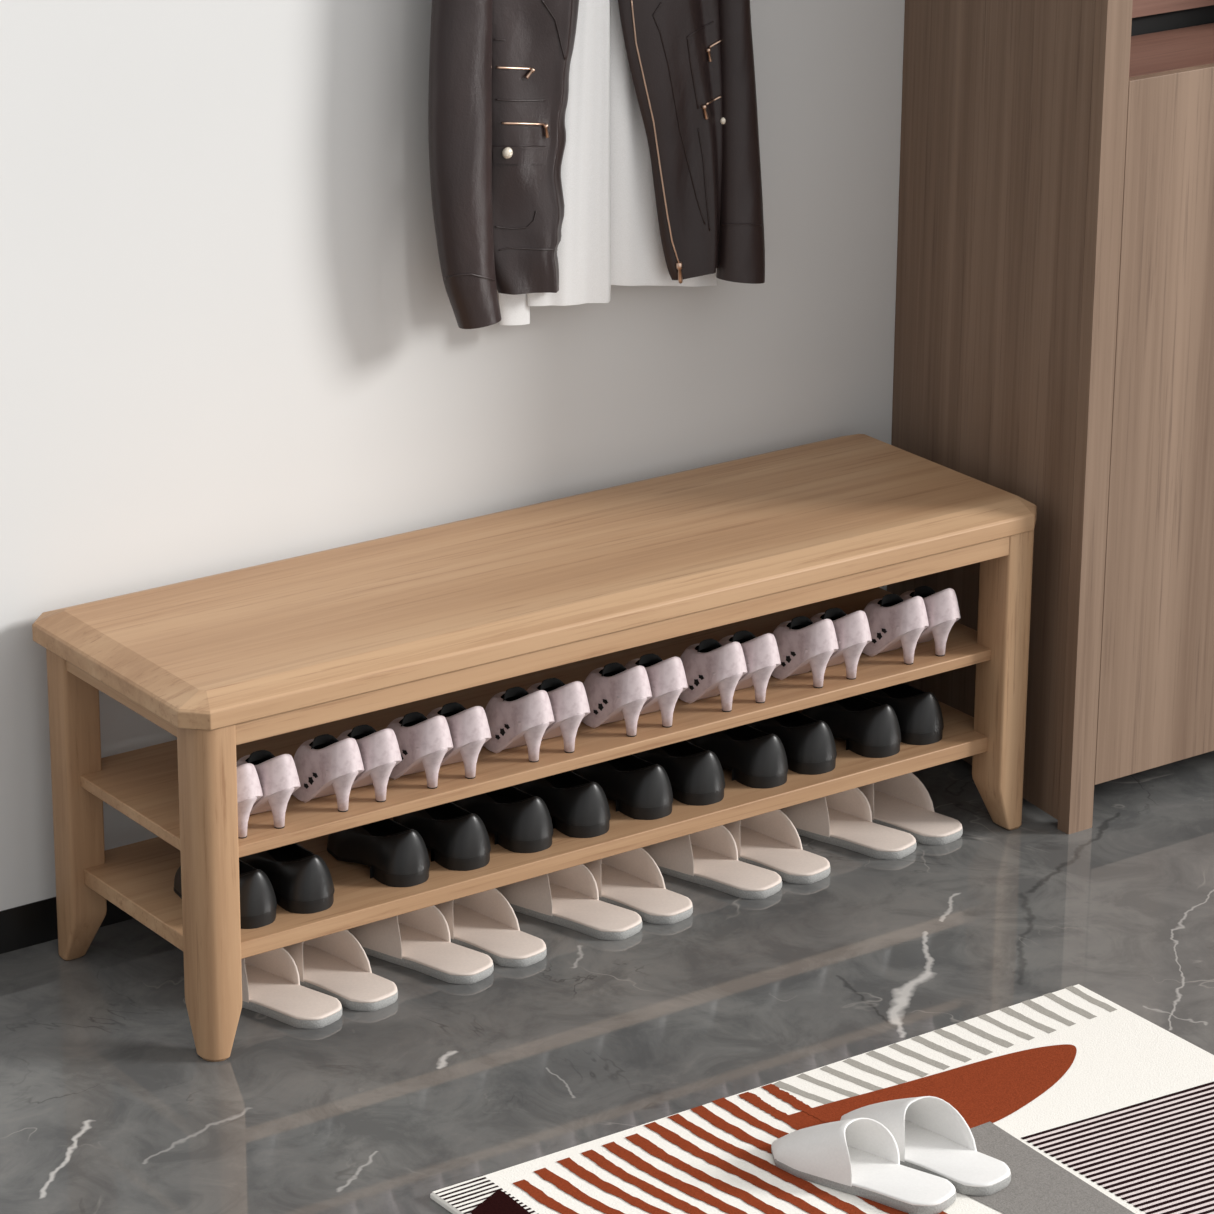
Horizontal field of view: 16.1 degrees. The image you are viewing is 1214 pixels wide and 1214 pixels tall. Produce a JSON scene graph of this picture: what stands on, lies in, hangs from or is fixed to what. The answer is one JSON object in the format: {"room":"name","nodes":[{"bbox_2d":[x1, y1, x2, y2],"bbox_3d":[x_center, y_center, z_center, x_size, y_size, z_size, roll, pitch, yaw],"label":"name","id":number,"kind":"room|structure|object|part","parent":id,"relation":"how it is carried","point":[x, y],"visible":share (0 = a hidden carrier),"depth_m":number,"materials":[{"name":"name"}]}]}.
{"room":"home entryway","nodes":[
{"label":"home entryway","id":0,"kind":"room"},
{"bbox_2d":[0,0,904,910],"bbox_3d":[-0.454,-0.958,5.517,7.200,2.800,0.100,-13,24,-33],"label":"wall","id":1,"kind":"structure","parent":0,"point":[231,338],"depth_m":5.69,"materials":[{"name":"paint"}]},
{"bbox_2d":[0,897,132,953],"bbox_3d":[-1.472,0.591,5.250,4.647,0.061,0.002,-13,24,-33],"label":"baseboard","id":2,"kind":"structure","parent":1,"relation":"attached to","point":[34,923],"depth_m":5.72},
{"bbox_2d":[428,0,764,328],"bbox_3d":[-0.016,-0.812,5.752,0.554,0.855,0.099,-13,24,-33],"label":"leather jacket","id":3,"kind":"object","parent":1,"relation":"hanging from","point":[499,70],"visible":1,"depth_m":5.77,"materials":[{"name":"brown leather"}]},
{"bbox_3d":[-0.102,-0.707,5.697,0.007,0.014,0.016,17,26,38],"label":"zip pull","id":4,"kind":"part","parent":3,"relation":"part of","materials":[{"name":"gold metal"}]},
{"bbox_3d":[-0.083,-0.787,5.689,0.181,0.775,0.021,-13,24,-33],"label":"panel","id":5,"kind":"part","parent":3,"relation":"part of","materials":[{"name":"brown leather"}]},
{"bbox_3d":[-0.081,-0.635,5.737,0.008,0.019,0.007,-4,21,-13],"label":"zip pull","id":6,"kind":"part","parent":3,"relation":"part of","materials":[{"name":"gold metal"}]},
{"bbox_2d":[499,0,716,324],"bbox_3d":[0.011,-0.764,5.809,0.371,0.749,0.031,-13,24,-33],"label":"shirt","id":7,"kind":"object","parent":3,"relation":"in","point":[610,232],"visible":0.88,"depth_m":5.85,"materials":[{"name":"fabric"}]},
{"bbox_3d":[-0.046,-0.753,5.758,0.139,0.736,0.013,-13,24,-33],"label":"panel","id":8,"kind":"part","parent":7,"relation":"part of","materials":[{"name":"white fabric"}]},
{"bbox_3d":[0.075,-0.777,5.855,0.211,0.740,0.020,-13,24,-33],"label":"panel","id":9,"kind":"part","parent":7,"relation":"part of","materials":[{"name":"white fabric"}]},
{"bbox_3d":[0.091,-0.813,5.810,0.202,0.777,0.024,-13,24,-33],"label":"panel","id":10,"kind":"part","parent":3,"relation":"part of","materials":[{"name":"brown leather"}]},
{"bbox_3d":[0.100,-0.462,5.945,0.008,0.031,0.012,12,23,29],"label":"zip pull","id":11,"kind":"part","parent":3,"relation":"part of","materials":[{"name":"gold metal"}]},
{"bbox_3d":[0.134,-0.676,5.878,0.010,0.021,0.007,-4,21,-12],"label":"zip pull","id":12,"kind":"part","parent":3,"relation":"part of","materials":[{"name":"gold metal"}]},
{"bbox_3d":[0.139,-0.753,5.866,0.009,0.019,0.007,-4,21,-12],"label":"zip pull","id":13,"kind":"part","parent":3,"relation":"part of","materials":[{"name":"gold metal"}]},
{"bbox_2d":[0,751,1213,1213],"bbox_3d":[0.714,0.958,4.464,7.200,0.060,4.148,-13,24,-33],"label":"floor","id":14,"kind":"structure","parent":0,"point":[109,1104],"depth_m":5.53,"materials":[{"name":"grey stone"}]},
{"bbox_2d":[241,948,341,1028],"bbox_3d":[-0.448,0.473,5.575,0.248,0.072,0.085,16,25,37],"label":"slipper","id":15,"kind":"object","parent":14,"relation":"on","point":[271,987],"visible":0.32,"depth_m":5.55,"materials":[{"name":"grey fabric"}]},
{"bbox_2d":[283,930,397,1010],"bbox_3d":[-0.373,0.453,5.629,0.248,0.075,0.085,19,27,41],"label":"slipper","id":16,"kind":"object","parent":14,"relation":"on","point":[336,965],"visible":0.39,"depth_m":5.61,"materials":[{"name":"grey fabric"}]},
{"bbox_2d":[348,906,493,983],"bbox_3d":[-0.256,0.428,5.703,0.248,0.072,0.085,16,25,37],"label":"slipper","id":17,"kind":"object","parent":14,"relation":"on","point":[419,940],"visible":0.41,"depth_m":5.69,"materials":[{"name":"beige fabric"}]},
{"bbox_2d":[434,888,546,967],"bbox_3d":[-0.182,0.407,5.758,0.248,0.075,0.085,19,27,41],"label":"slipper","id":18,"kind":"object","parent":14,"relation":"on","point":[485,922],"visible":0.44,"depth_m":5.74,"materials":[{"name":"beige fabric"}]},
{"bbox_2d":[32,434,1036,1061],"bbox_3d":[-0.071,0.157,5.846,1.382,0.486,0.429,-13,24,-33],"label":"bench","id":19,"kind":"object","parent":14,"relation":"on","point":[275,657],"visible":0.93,"depth_m":5.65,"materials":[{"name":"brown wood"}]},
{"bbox_3d":[-0.696,0.253,5.623,0.051,0.450,0.063,-13,24,-33],"label":"leg","id":20,"kind":"part","parent":19,"relation":"part of","materials":[{"name":"brown wood"}]},
{"bbox_3d":[-0.495,0.351,5.359,0.051,0.450,0.063,-13,24,-33],"label":"leg","id":21,"kind":"part","parent":19,"relation":"part of","materials":[{"name":"brown wood"}]},
{"bbox_2d":[174,860,276,928],"bbox_3d":[-0.492,0.347,5.509,0.076,0.073,0.182,-15,25,-36],"label":"shoe","id":22,"kind":"object","parent":19,"relation":"on","point":[258,904],"visible":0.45,"depth_m":5.45,"materials":[{"name":"leather"}]},
{"bbox_2d":[237,763,262,838],"bbox_3d":[-0.481,0.230,5.402,0.054,0.102,0.122,-15,25,-37],"label":"heels","id":23,"kind":"object","parent":19,"relation":"on","point":[249,790],"visible":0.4,"depth_m":5.36,"materials":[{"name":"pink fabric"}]},
{"bbox_2d":[236,750,300,828],"bbox_3d":[-0.436,0.220,5.432,0.054,0.102,0.122,-15,25,-36],"label":"heels","id":24,"kind":"object","parent":19,"relation":"on","point":[278,776],"visible":0.76,"depth_m":5.39,"materials":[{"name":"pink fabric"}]},
{"bbox_2d":[239,843,334,913],"bbox_3d":[-0.420,0.330,5.556,0.076,0.073,0.182,-13,24,-33],"label":"shoe","id":25,"kind":"object","parent":19,"relation":"on","point":[301,881],"visible":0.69,"depth_m":5.50,"materials":[{"name":"leather"}]},
{"bbox_2d":[292,734,363,811],"bbox_3d":[-0.359,0.201,5.484,0.054,0.102,0.122,-15,25,-37],"label":"heels","id":26,"kind":"object","parent":19,"relation":"on","point":[325,765],"visible":0.97,"depth_m":5.46,"materials":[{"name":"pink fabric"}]},
{"bbox_2d":[337,725,401,801],"bbox_3d":[-0.312,0.190,5.516,0.054,0.102,0.122,-15,25,-36],"label":"heels","id":27,"kind":"object","parent":19,"relation":"on","point":[380,753],"visible":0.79,"depth_m":5.47,"materials":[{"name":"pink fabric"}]},
{"bbox_2d":[327,818,429,886],"bbox_3d":[-0.302,0.302,5.635,0.076,0.073,0.182,-15,25,-36],"label":"shoe","id":28,"kind":"object","parent":19,"relation":"on","point":[396,854],"visible":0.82,"depth_m":5.58,"materials":[{"name":"leather"}]},
{"bbox_2d":[386,712,452,788],"bbox_3d":[-0.248,0.175,5.558,0.054,0.102,0.122,-15,25,-37],"label":"heels","id":29,"kind":"object","parent":19,"relation":"on","point":[423,742],"visible":0.84,"depth_m":5.53,"materials":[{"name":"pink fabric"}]},
{"bbox_2d":[393,802,490,870],"bbox_3d":[-0.222,0.283,5.688,0.076,0.073,0.182,-13,24,-33],"label":"shoe","id":30,"kind":"object","parent":19,"relation":"on","point":[457,839],"visible":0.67,"depth_m":5.63,"materials":[{"name":"leather"}]},
{"bbox_2d":[426,702,490,778],"bbox_3d":[-0.200,0.163,5.591,0.054,0.102,0.122,-15,25,-36],"label":"heels","id":31,"kind":"object","parent":19,"relation":"on","point":[469,729],"visible":0.75,"depth_m":5.55,"materials":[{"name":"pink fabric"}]},
{"bbox_2d":[453,786,552,852],"bbox_3d":[-0.143,0.264,5.742,0.076,0.073,0.182,-15,25,-36],"label":"shoe","id":32,"kind":"object","parent":19,"relation":"on","point":[520,821],"visible":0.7,"depth_m":5.69,"materials":[{"name":"leather"}]},
{"bbox_2d":[483,687,554,761],"bbox_3d":[-0.119,0.144,5.646,0.054,0.102,0.122,-15,25,-37],"label":"heels","id":33,"kind":"object","parent":19,"relation":"on","point":[516,717],"visible":0.96,"depth_m":5.62,"materials":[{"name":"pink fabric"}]},
{"bbox_3d":[-0.070,-0.055,5.768,1.382,0.036,0.429,-13,24,-33],"label":"seat","id":34,"kind":"part","parent":19,"relation":"part of","materials":[{"name":"brown wood"}]},
{"bbox_2d":[80,587,990,857],"bbox_3d":[-0.070,0.138,5.834,1.311,0.016,0.356,-13,24,-33],"label":"shelf","id":35,"kind":"object","parent":19,"relation":"attached to","point":[141,784],"depth_m":5.71,"materials":[{"name":"brown wood"}]},
{"bbox_2d":[84,701,987,958],"bbox_3d":[-0.070,0.265,5.880,1.311,0.023,0.356,-13,24,-33],"label":"shelf","id":36,"kind":"object","parent":19,"relation":"attached to","point":[137,878],"depth_m":5.66,"materials":[{"name":"brown wood"}]},
{"bbox_2d":[527,678,589,752],"bbox_3d":[-0.072,0.133,5.677,0.054,0.102,0.122,-15,25,-36],"label":"heels","id":37,"kind":"object","parent":19,"relation":"on","point":[569,702],"visible":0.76,"depth_m":5.63,"materials":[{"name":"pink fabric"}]},
{"bbox_2d":[513,771,610,837],"bbox_3d":[-0.065,0.246,5.793,0.076,0.073,0.182,-13,24,-33],"label":"shoe","id":38,"kind":"object","parent":19,"relation":"on","point":[578,806],"visible":0.73,"depth_m":5.73,"materials":[{"name":"leather"}]},
{"bbox_2d":[582,662,651,736],"bbox_3d":[0.010,0.113,5.732,0.054,0.102,0.122,-15,25,-37],"label":"heels","id":39,"kind":"object","parent":19,"relation":"on","point":[614,693],"visible":0.95,"depth_m":5.71,"materials":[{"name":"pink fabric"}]},
{"bbox_2d":[573,755,672,819],"bbox_3d":[0.018,0.225,5.851,0.076,0.073,0.182,-15,25,-36],"label":"shoe","id":40,"kind":"object","parent":19,"relation":"on","point":[641,789],"visible":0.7,"depth_m":5.79,"materials":[{"name":"leather"}]},
{"bbox_2d":[624,653,687,727],"bbox_3d":[0.058,0.101,5.765,0.054,0.102,0.122,-15,25,-36],"label":"heels","id":41,"kind":"object","parent":19,"relation":"on","point":[667,678],"visible":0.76,"depth_m":5.72,"materials":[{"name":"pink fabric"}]},
{"bbox_2d":[632,740,724,805],"bbox_3d":[0.092,0.208,5.901,0.076,0.073,0.182,-13,24,-33],"label":"shoe","id":42,"kind":"object","parent":19,"relation":"on","point":[695,774],"visible":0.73,"depth_m":5.84,"materials":[{"name":"leather"}]},
{"bbox_2d":[678,639,746,711],"bbox_3d":[0.139,0.082,5.819,0.054,0.102,0.122,-15,25,-37],"label":"heels","id":43,"kind":"object","parent":19,"relation":"on","point":[711,669],"visible":0.94,"depth_m":5.79,"materials":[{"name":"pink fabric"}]},
{"bbox_2d":[688,725,787,788],"bbox_3d":[0.178,0.188,5.957,0.076,0.073,0.182,-15,25,-36],"label":"shoe","id":44,"kind":"object","parent":19,"relation":"on","point":[756,758],"visible":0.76,"depth_m":5.90,"materials":[{"name":"leather"}]},
{"bbox_2d":[719,630,780,702],"bbox_3d":[0.186,0.071,5.851,0.054,0.102,0.122,-15,25,-36],"label":"heels","id":45,"kind":"object","parent":19,"relation":"on","point":[761,653],"visible":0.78,"depth_m":5.81,"materials":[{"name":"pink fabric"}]},
{"bbox_2d":[746,711,836,774],"bbox_3d":[0.250,0.170,6.007,0.076,0.073,0.182,-13,24,-33],"label":"shoe","id":46,"kind":"object","parent":19,"relation":"on","point":[809,745],"visible":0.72,"depth_m":5.95,"materials":[{"name":"leather"}]},
{"bbox_2d":[771,616,838,687],"bbox_3d":[0.267,0.052,5.905,0.054,0.102,0.122,-15,25,-37],"label":"heels","id":47,"kind":"object","parent":19,"relation":"on","point":[804,646],"visible":0.94,"depth_m":5.88,"materials":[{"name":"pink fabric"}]},
{"bbox_2d":[810,608,871,679],"bbox_3d":[0.314,0.040,5.937,0.054,0.102,0.122,-15,25,-36],"label":"heels","id":48,"kind":"object","parent":19,"relation":"on","point":[852,630],"visible":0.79,"depth_m":5.89,"materials":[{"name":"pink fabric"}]},
{"bbox_2d":[801,695,900,757],"bbox_3d":[0.342,0.149,6.065,0.076,0.073,0.182,-15,25,-36],"label":"shoe","id":49,"kind":"object","parent":19,"relation":"on","point":[871,729],"visible":0.73,"depth_m":6.01,"materials":[{"name":"leather"}]},
{"bbox_2d":[862,594,928,664],"bbox_3d":[0.397,0.020,5.993,0.054,0.102,0.122,-15,25,-37],"label":"heels","id":50,"kind":"object","parent":19,"relation":"on","point":[895,622],"visible":0.9,"depth_m":5.97,"materials":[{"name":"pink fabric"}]},
{"bbox_2d":[859,683,943,744],"bbox_3d":[0.407,0.132,6.113,0.076,0.073,0.182,-13,24,-33],"label":"shoe","id":51,"kind":"object","parent":19,"relation":"on","point":[918,712],"visible":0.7,"depth_m":6.05,"materials":[{"name":"leather"}]},
{"bbox_2d":[900,586,960,655],"bbox_3d":[0.444,0.009,6.024,0.054,0.102,0.122,-15,25,-36],"label":"heels","id":52,"kind":"object","parent":19,"relation":"on","point":[942,608],"visible":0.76,"depth_m":5.98,"materials":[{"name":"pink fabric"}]},
{"bbox_3d":[0.559,0.099,6.068,0.051,0.450,0.063,-13,24,-33],"label":"leg","id":53,"kind":"part","parent":19,"relation":"part of","materials":[{"name":"brown wood"}]},
{"bbox_2d":[496,864,641,940],"bbox_3d":[-0.059,0.381,5.836,0.248,0.072,0.085,16,25,37],"label":"slipper","id":54,"kind":"object","parent":14,"relation":"on","point":[569,897],"visible":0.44,"depth_m":5.82,"materials":[{"name":"beige fabric"}]},
{"bbox_2d":[583,848,692,924],"bbox_3d":[0.015,0.360,5.890,0.248,0.075,0.085,19,27,41],"label":"slipper","id":55,"kind":"object","parent":14,"relation":"on","point":[632,880],"visible":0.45,"depth_m":5.87,"materials":[{"name":"beige fabric"}]},
{"bbox_2d":[642,825,781,898],"bbox_3d":[0.134,0.334,5.966,0.248,0.072,0.085,16,25,37],"label":"slipper","id":56,"kind":"object","parent":14,"relation":"on","point":[709,857],"visible":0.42,"depth_m":5.95,"materials":[{"name":"beige fabric"}]},
{"bbox_2d":[723,809,830,883],"bbox_3d":[0.208,0.314,6.021,0.248,0.075,0.085,19,27,41],"label":"slipper","id":57,"kind":"object","parent":14,"relation":"on","point":[771,841],"visible":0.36,"depth_m":6.00,"materials":[{"name":"beige fabric"}]},
{"bbox_2d":[430,984,1213,1213],"bbox_3d":[0.539,0.757,4.907,1.014,0.011,1.150,-13,24,-33],"label":"rug","id":58,"kind":"object","parent":14,"relation":"on","point":[1090,1105],"visible":0.96,"depth_m":5.23,"materials":[{"name":"fabric"}]},
{"bbox_2d":[771,1118,955,1213],"bbox_3d":[0.300,0.645,5.089,0.248,0.072,0.085,15,24,34],"label":"slipper","id":59,"kind":"object","parent":58,"relation":"on","point":[860,1157],"visible":1,"depth_m":5.08,"materials":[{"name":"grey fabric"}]},
{"bbox_2d":[840,1096,1010,1195],"bbox_3d":[0.377,0.624,5.142,0.248,0.075,0.085,19,27,41],"label":"slipper","id":60,"kind":"object","parent":58,"relation":"on","point":[931,1136],"visible":0.91,"depth_m":5.13,"materials":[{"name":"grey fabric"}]},
{"bbox_2d":[780,788,916,859],"bbox_3d":[0.329,0.288,6.097,0.248,0.072,0.085,16,25,37],"label":"slipper","id":61,"kind":"object","parent":14,"relation":"on","point":[843,819],"visible":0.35,"depth_m":6.08,"materials":[{"name":"beige fabric"}]},
{"bbox_2d":[858,773,962,844],"bbox_3d":[0.403,0.267,6.152,0.248,0.075,0.085,19,27,41],"label":"slipper","id":62,"kind":"object","parent":14,"relation":"on","point":[902,803],"visible":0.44,"depth_m":6.14,"materials":[{"name":"beige fabric"}]},
{"bbox_2d":[887,0,1213,833],"bbox_3d":[0.790,-0.925,6.081,0.670,2.368,0.503,-13,24,-33],"label":"wardrobe","id":63,"kind":"object","parent":14,"relation":"on","point":[1054,340],"visible":0.94,"depth_m":6.02,"materials":[{"name":"brown wood"}]},
{"bbox_3d":[0.546,-0.870,5.931,0.018,2.336,0.486,-10,22,-26],"label":"panel","id":64,"kind":"part","parent":63,"relation":"part of","materials":[{"name":"brown wood"}]},
{"bbox_3d":[0.926,-0.284,6.104,0.575,1.020,0.018,-13,24,-33],"label":"door","id":65,"kind":"part","parent":63,"relation":"part of","materials":[{"name":"brown wood"}]}
]}

